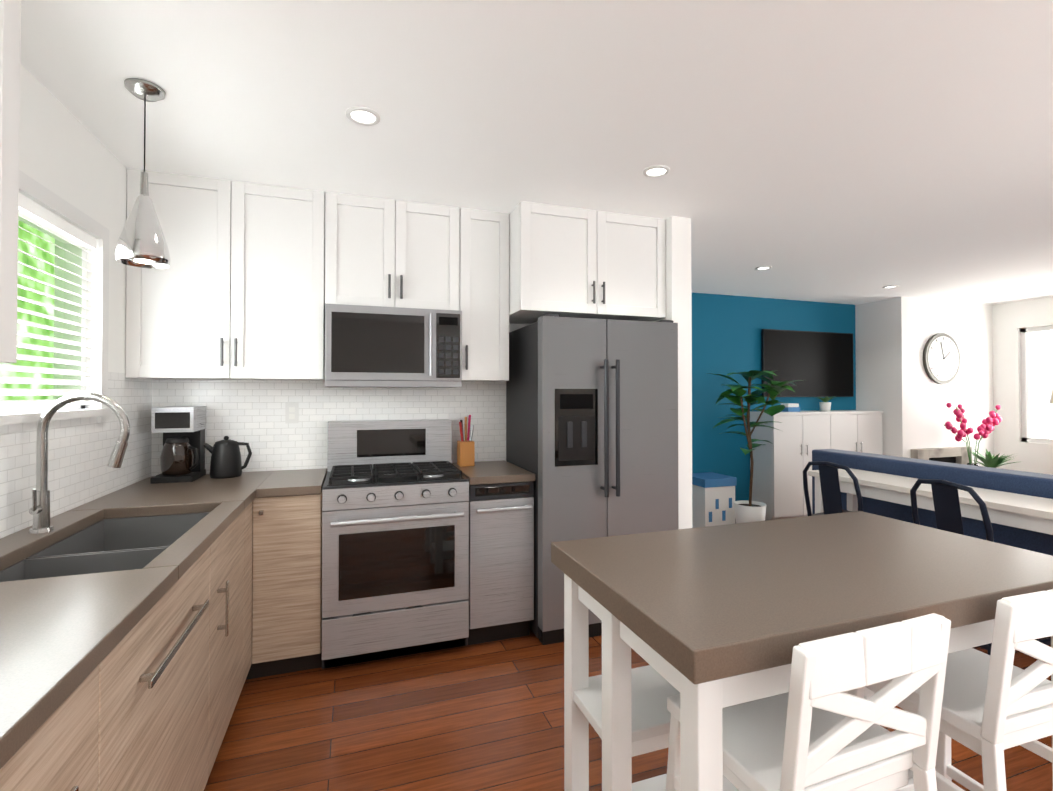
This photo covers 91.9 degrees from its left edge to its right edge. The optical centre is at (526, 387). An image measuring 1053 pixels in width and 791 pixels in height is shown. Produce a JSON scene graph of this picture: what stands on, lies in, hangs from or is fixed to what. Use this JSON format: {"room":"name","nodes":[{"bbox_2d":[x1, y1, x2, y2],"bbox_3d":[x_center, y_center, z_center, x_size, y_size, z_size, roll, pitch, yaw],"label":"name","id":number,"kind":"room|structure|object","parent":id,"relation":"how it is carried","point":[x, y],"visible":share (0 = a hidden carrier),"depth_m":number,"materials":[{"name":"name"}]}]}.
{"room":"kitchen and living room","nodes":[
{"label":"kitchen and living room","id":0,"kind":"room"},
{"bbox_2d":[0,63,155,538],"bbox_3d":[-1.233,0.149,0.195,0.150,2.440,5.630,0,-1,-19],"label":"wall","id":1,"kind":"structure","parent":0,"point":[68,157],"depth_m":2.07,"materials":[{"name":"white paint"}]},
{"bbox_2d":[0,0,20,362],"bbox_3d":[-1.136,-0.560,0.698,0.349,1.009,0.715,0,-1,-19],"label":"upper cabinet","id":2,"kind":"object","parent":1,"relation":"attached to","point":[10,25],"visible":1,"depth_m":1.04,"materials":[{"name":"white wood"}]},
{"bbox_2d":[0,170,111,424],"bbox_3d":[-1.666,-0.275,1.600,0.130,0.840,1.280,0,-1,-19],"label":"window","id":3,"kind":"structure","parent":1,"relation":"in","point":[33,189],"depth_m":2.10,"materials":[{"name":"white"}]},
{"bbox_2d":[0,193,96,408],"bbox_3d":[-1.661,-0.282,1.602,0.050,0.701,1.150,0,-1,-19],"label":"window blinds","id":4,"kind":"object","parent":3,"relation":"attached to","point":[39,215],"visible":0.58,"depth_m":1.84,"materials":[{"name":"white plastic"}]},
{"bbox_2d":[156,323,529,474],"bbox_3d":[-0.679,0.184,3.276,2.820,2.440,0.150,0,-1,-19],"label":"wall","id":5,"kind":"structure","parent":0,"point":[252,412],"depth_m":2.99,"materials":[{"name":"white tile"}]},
{"bbox_2d":[125,168,340,380],"bbox_3d":[-1.516,-0.541,2.736,0.940,1.000,0.349,0,-1,-19],"label":"upper cabinet","id":6,"kind":"object","parent":5,"relation":"attached to","point":[251,281],"depth_m":2.57,"materials":[{"name":"white wood"}]},
{"bbox_2d":[285,403,298,422],"bbox_3d":[-1.363,0.151,2.961,0.070,0.120,0.008,0,-1,-19],"label":"electrical outlet plate","id":7,"kind":"object","parent":5,"relation":"attached to","point":[291,412],"visible":1,"depth_m":2.96,"materials":[{"name":"white plastic"}]},
{"bbox_2d":[341,193,460,310],"bbox_3d":[-0.784,-0.734,2.987,0.725,0.609,0.349,0,-1,-19],"label":"upper cabinet","id":8,"kind":"object","parent":5,"relation":"attached to","point":[398,253],"depth_m":2.83,"materials":[{"name":"white wood"}]},
{"bbox_2d":[325,304,461,387],"bbox_3d":[-0.761,-0.214,2.922,0.717,0.429,0.474,0,-1,-19],"label":"microwave","id":9,"kind":"object","parent":8,"relation":"attached to","point":[381,347],"visible":1,"depth_m":2.74,"materials":[{"name":"grey metal"}]},
{"bbox_2d":[461,208,512,381],"bbox_3d":[-0.328,-0.537,3.139,0.359,1.000,0.349,0,-1,-19],"label":"upper cabinet","id":10,"kind":"object","parent":5,"relation":"attached to","point":[486,319],"depth_m":3.00,"materials":[{"name":"white wood"}]},
{"bbox_2d":[509,201,665,323],"bbox_3d":[0.324,-0.731,3.252,0.942,0.609,0.559,0,-1,-19],"label":"upper cabinet","id":11,"kind":"object","parent":5,"relation":"attached to","point":[564,261],"depth_m":2.98,"materials":[{"name":"white wood"}]},
{"bbox_2d":[20,0,1052,304],"bbox_3d":[2.604,-1.099,2.129,8.650,0.100,7.100,0,-1,-19],"label":"ceiling","id":12,"kind":"structure","parent":0,"point":[854,152],"depth_m":1.96,"materials":[{"name":"white paint"}]},
{"bbox_2d":[115,78,170,268],"bbox_3d":[-1.342,-0.742,1.789,0.156,0.620,0.156,0,-1,-19],"label":"pendant light","id":13,"kind":"object","parent":12,"relation":"hanging from","point":[142,243],"visible":1,"depth_m":1.76,"materials":[{"name":"silver metal"}]},
{"bbox_2d":[345,106,380,125],"bbox_3d":[-0.628,-1.046,1.962,0.131,0.008,0.138,0,-1,-36],"label":"recessed light","id":14,"kind":"object","parent":12,"relation":"in","point":[362,116],"depth_m":1.96,"materials":[{"name":"white plastic"}]},
{"bbox_2d":[643,165,669,177],"bbox_3d":[0.624,-1.041,2.449,0.136,0.008,0.135,0,-1,-36],"label":"recessed light","id":15,"kind":"object","parent":12,"relation":"in","point":[655,171],"depth_m":2.46,"materials":[{"name":"white plastic"}]},
{"bbox_2d":[755,266,771,269],"bbox_3d":[2.020,-1.019,4.342,0.142,0.008,0.136,0,-1,-36],"label":"recessed light","id":16,"kind":"object","parent":12,"relation":"in","point":[761,267],"depth_m":4.36,"materials":[{"name":"white"}]},
{"bbox_2d":[204,518,1051,790],"bbox_3d":[2.604,1.441,2.100,8.650,0.100,7.100,0,-1,-19],"label":"floor","id":17,"kind":"structure","parent":0,"point":[487,716],"depth_m":2.06,"materials":[{"name":"brown wood"}]},
{"bbox_2d":[0,651,111,790],"bbox_3d":[-0.946,0.933,0.483,0.583,0.880,0.768,0,-1,-19],"label":"base cabinet","id":18,"kind":"object","parent":17,"relation":"on","point":[72,750],"depth_m":0.86,"materials":[{"name":"brown wood"}]},
{"bbox_2d":[0,471,267,769],"bbox_3d":[-1.078,0.578,0.902,0.600,0.241,4.079,0,-1,-19],"label":"countertop","id":19,"kind":"structure","parent":18,"relation":"on","point":[85,588],"depth_m":1.25,"materials":[{"name":"stone"}]},
{"bbox_2d":[29,392,129,533],"bbox_3d":[-1.460,0.241,1.654,0.267,0.450,0.119,0,-1,-19],"label":"faucet","id":20,"kind":"object","parent":19,"relation":"on","point":[39,510],"visible":1,"depth_m":1.65,"materials":[{"name":"silver metal"}]},
{"bbox_2d":[0,512,209,581],"bbox_3d":[-1.304,0.607,1.628,0.412,0.200,0.852,0,-1,-19],"label":"sink basin","id":21,"kind":"object","parent":19,"relation":"in","point":[105,543],"depth_m":1.75,"materials":[{"name":"grey metal"}]},
{"bbox_2d":[150,406,205,483],"bbox_3d":[-1.790,0.290,2.650,0.203,0.375,0.240,0,-1,-19],"label":"coffee maker","id":22,"kind":"object","parent":19,"relation":"on","point":[182,430],"visible":1,"depth_m":2.56,"materials":[{"name":"black plastic"}]},
{"bbox_2d":[203,436,251,478],"bbox_3d":[-1.597,0.369,2.725,0.231,0.217,0.150,0,-1,-19],"label":"kettle","id":23,"kind":"object","parent":19,"relation":"on","point":[225,462],"visible":1,"depth_m":2.67,"materials":[{"name":"black metal"}]},
{"bbox_2d":[112,583,175,790],"bbox_3d":[-1.127,0.939,1.018,0.583,0.880,0.362,0,-1,-19],"label":"base cabinet","id":24,"kind":"object","parent":17,"relation":"on","point":[149,703],"depth_m":1.16,"materials":[{"name":"brown wood"}]},
{"bbox_2d":[113,498,255,678],"bbox_3d":[-1.523,0.953,2.184,0.583,0.880,0.201,0,-1,-19],"label":"base cabinet","id":25,"kind":"object","parent":17,"relation":"on","point":[239,538],"depth_m":2.29,"materials":[{"name":"brown wood"}]},
{"bbox_2d":[176,601,215,790],"bbox_3d":[-1.252,1.053,1.383,0.583,0.661,0.412,0,-1,-19],"label":"base cabinet","id":26,"kind":"object","parent":17,"relation":"on","point":[195,624],"depth_m":1.52,"materials":[{"name":"brown wood"}]},
{"bbox_2d":[176,553,247,756],"bbox_3d":[-1.404,1.058,1.833,0.583,0.661,0.538,0,-1,-19],"label":"base cabinet","id":27,"kind":"object","parent":17,"relation":"on","point":[222,580],"depth_m":1.87,"materials":[{"name":"brown wood"}]},
{"bbox_2d":[256,493,321,677],"bbox_3d":[-1.240,0.958,2.691,0.320,0.880,0.578,0,-1,-19],"label":"base cabinet","id":28,"kind":"object","parent":17,"relation":"on","point":[288,528],"depth_m":2.43,"materials":[{"name":"brown wood"}]},
{"bbox_2d":[252,468,326,496],"bbox_3d":[-1.214,0.497,2.679,0.282,0.040,0.629,0,-1,-19],"label":"countertop","id":29,"kind":"structure","parent":28,"relation":"on","point":[302,481],"depth_m":2.54,"materials":[{"name":"stone"}]},
{"bbox_2d":[322,419,468,668],"bbox_3d":[-0.727,0.799,2.809,0.717,1.200,0.670,0,-1,-19],"label":"range","id":30,"kind":"object","parent":17,"relation":"on","point":[395,538],"visible":1,"depth_m":2.58,"materials":[{"name":"grey metal"}]},
{"bbox_2d":[468,481,533,644],"bbox_3d":[-0.213,0.964,3.005,0.364,0.875,0.626,0,-1,-19],"label":"dishwasher","id":31,"kind":"object","parent":17,"relation":"on","point":[501,562],"visible":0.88,"depth_m":2.76,"materials":[{"name":"grey metal"}]},
{"bbox_2d":[452,460,534,484],"bbox_3d":[-0.221,0.501,3.031,0.369,0.040,0.599,0,-1,-19],"label":"countertop","id":32,"kind":"structure","parent":31,"relation":"on","point":[483,472],"depth_m":2.82,"materials":[{"name":"stone"}]},
{"bbox_2d":[457,415,474,466],"bbox_3d":[-0.374,0.328,3.140,0.095,0.310,0.100,0,-1,-19],"label":"block","id":33,"kind":"object","parent":32,"relation":"on","point":[465,452],"visible":1,"depth_m":3.10,"materials":[{"name":"brown wood"}]},
{"bbox_2d":[506,314,678,644],"bbox_3d":[0.391,0.505,3.146,0.852,1.795,0.757,0,-1,-19],"label":"fridge","id":34,"kind":"object","parent":17,"relation":"on","point":[592,424],"visible":0.77,"depth_m":2.84,"materials":[{"name":"grey metal"}]},
{"bbox_2d":[692,472,736,527],"bbox_3d":[1.861,1.167,5.210,0.380,0.520,0.380,0,-1,-19],"label":"storage box","id":35,"kind":"object","parent":17,"relation":"on","point":[713,497],"visible":0.88,"depth_m":5.05,"materials":[{"name":"white"}]},
{"bbox_2d":[713,370,801,523],"bbox_3d":[2.223,0.631,4.872,0.992,1.584,0.680,0,-1,-19],"label":"plant","id":36,"kind":"object","parent":17,"relation":"on","point":[750,510],"visible":0.98,"depth_m":4.88,"materials":[{"name":"green plant"}]},
{"bbox_2d":[562,571,1052,790],"bbox_3d":[0.778,0.954,1.402,1.200,0.859,0.620,0,-1,-19],"label":"table base","id":37,"kind":"object","parent":17,"relation":"on","point":[626,706],"depth_m":1.24,"materials":[{"name":"wood"}]},
{"bbox_2d":[551,511,1052,686],"bbox_3d":[0.778,0.493,1.407,1.260,0.060,0.680,0,-1,-19],"label":"tabletop","id":38,"kind":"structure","parent":37,"relation":"on","point":[719,603],"depth_m":1.21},
{"bbox_2d":[666,613,950,790],"bbox_3d":[0.581,0.911,1.113,0.419,0.939,0.428,0,-1,-20],"label":"stool","id":39,"kind":"object","parent":17,"relation":"on","point":[815,728],"visible":0.94,"depth_m":0.96,"materials":[{"name":"white wood"}]},
{"bbox_2d":[750,410,883,519],"bbox_3d":[3.283,0.853,5.723,1.600,1.160,0.362,0,-1,-19],"label":"sideboard","id":40,"kind":"object","parent":17,"relation":"on","point":[782,461],"visible":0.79,"depth_m":5.46,"materials":[{"name":"white wood"}]},
{"bbox_2d":[781,403,799,411],"bbox_3d":[2.904,0.226,5.617,0.170,0.089,0.120,0,-1,-19],"label":"books","id":41,"kind":"object","parent":40,"relation":"on","point":[792,407],"visible":0.86,"depth_m":5.57,"materials":[{"name":"blue paper"}]},
{"bbox_2d":[815,396,834,410],"bbox_3d":[3.403,0.186,5.790,0.307,0.173,0.243,0,-1,-19],"label":"potted plant","id":42,"kind":"object","parent":40,"relation":"on","point":[825,404],"visible":1,"depth_m":5.74,"materials":[{"name":"white"}]},
{"bbox_2d":[803,461,862,515],"bbox_3d":[2.098,0.938,3.285,0.523,0.941,0.504,0,-1,-25],"label":"chair","id":43,"kind":"object","parent":17,"relation":"on","point":[830,488],"visible":0.25,"depth_m":3.20,"materials":[{"name":"black metal"}]},
{"bbox_2d":[808,468,1052,534],"bbox_3d":[2.539,1.000,2.902,0.400,0.800,1.850,0,-1,-19],"label":"console table","id":44,"kind":"object","parent":17,"relation":"on","point":[1030,513],"visible":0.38,"depth_m":2.93,"materials":[{"name":"white wood"}]},
{"bbox_2d":[812,449,1052,555],"bbox_3d":[3.179,0.955,3.288,0.980,0.900,2.270,0,-1,-19],"label":"sofa","id":45,"kind":"object","parent":17,"relation":"on","point":[1022,482],"visible":0.21,"depth_m":3.21,"materials":[{"name":"blue fabric"}]},
{"bbox_2d":[911,446,971,464],"bbox_3d":[4.794,1.061,5.593,1.100,0.740,0.499,0,-1,-19],"label":"fireplace","id":46,"kind":"object","parent":17,"relation":"on","point":[958,455],"visible":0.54,"depth_m":5.78,"materials":[{"name":"stone"}]},
{"bbox_2d":[944,403,1001,465],"bbox_3d":[4.856,0.608,5.528,0.910,0.884,0.114,0,-1,-19],"label":"flowers","id":47,"kind":"object","parent":46,"relation":"on","point":[985,428],"visible":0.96,"depth_m":5.51,"materials":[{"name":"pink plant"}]},
{"bbox_2d":[971,449,1016,467],"bbox_3d":[5.183,0.867,5.633,0.473,0.366,0.506,0,-1,-19],"label":"plant","id":48,"kind":"object","parent":46,"relation":"on","point":[990,460],"visible":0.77,"depth_m":5.59,"materials":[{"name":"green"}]},
{"bbox_2d":[848,589,1052,790],"bbox_3d":[1.133,0.913,1.306,0.419,0.939,0.428,0,-1,-17],"label":"stool","id":49,"kind":"object","parent":17,"relation":"on","point":[996,702],"visible":0.77,"depth_m":1.13,"materials":[{"name":"white wood"}]},
{"bbox_2d":[910,479,1050,654],"bbox_3d":[2.288,0.930,2.570,0.523,0.941,0.504,0,-1,-14],"label":"chair","id":50,"kind":"object","parent":17,"relation":"on","point":[947,505],"visible":0.19,"depth_m":2.50,"materials":[{"name":"black metal"}]},
{"bbox_2d":[1050,388,1052,403],"bbox_3d":[4.379,0.542,3.959,0.430,1.741,0.430,0,-1,-19],"label":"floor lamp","id":51,"kind":"object","parent":17,"relation":"on","point":[1051,400],"visible":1,"depth_m":4.08,"materials":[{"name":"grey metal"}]},
{"bbox_2d":[651,216,691,528],"bbox_3d":[0.610,0.194,4.083,0.140,2.440,2.090,0,-1,-19],"label":"wall","id":52,"kind":"structure","parent":0,"point":[678,229],"depth_m":3.10,"materials":[{"name":"white paint"}]},
{"bbox_2d":[692,292,855,500],"bbox_3d":[2.169,0.211,5.636,3.810,2.440,0.150,0,-1,-19],"label":"wall","id":53,"kind":"structure","parent":0,"point":[726,334],"depth_m":5.60,"materials":[{"name":"teal paint"}]},
{"bbox_2d":[761,329,853,396],"bbox_3d":[3.272,-0.265,5.909,1.350,0.760,0.052,0,-1,-19],"label":"tv","id":54,"kind":"object","parent":53,"relation":"attached to","point":[819,364],"visible":0.94,"depth_m":5.88,"materials":[{"name":"black"}]},
{"bbox_2d":[855,299,886,454],"bbox_3d":[4.105,0.217,6.093,0.150,2.440,0.530,0,-1,-19],"label":"wall","id":55,"kind":"structure","parent":0,"point":[870,317],"depth_m":5.98,"materials":[{"name":"white paint"}]},
{"bbox_2d":[887,297,994,466],"bbox_3d":[4.879,0.215,5.975,1.540,2.440,0.150,0,-1,-19],"label":"wall","id":56,"kind":"structure","parent":0,"point":[903,391],"depth_m":5.83,"materials":[{"name":"white paint"}]},
{"bbox_2d":[923,333,959,383],"bbox_3d":[4.768,-0.326,5.840,0.580,0.580,0.044,0,-1,-19],"label":"wall clock","id":57,"kind":"object","parent":56,"relation":"attached to","point":[941,358],"visible":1,"depth_m":5.82,"materials":[{"name":"grey plastic"}]},
{"bbox_2d":[995,296,1052,474],"bbox_3d":[6.688,0.185,3.305,0.150,2.440,6.370,0,-1,-19],"label":"wall","id":58,"kind":"structure","parent":0,"point":[1010,317],"depth_m":5.96,"materials":[{"name":"white paint"}]},
{"bbox_2d":[1020,325,1052,443],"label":"window","id":59,"kind":"structure","parent":58,"relation":"in","point":[1025,390],"depth_m":5.90,"materials":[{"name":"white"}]},
{"label":"outside","id":60,"kind":"structure","parent":0,"visible":0},
{"bbox_2d":[0,220,54,399],"bbox_3d":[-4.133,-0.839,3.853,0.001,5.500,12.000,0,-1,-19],"label":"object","id":61,"kind":"object","parent":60,"point":[24,235],"depth_m":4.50,"materials":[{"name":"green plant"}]}
]}

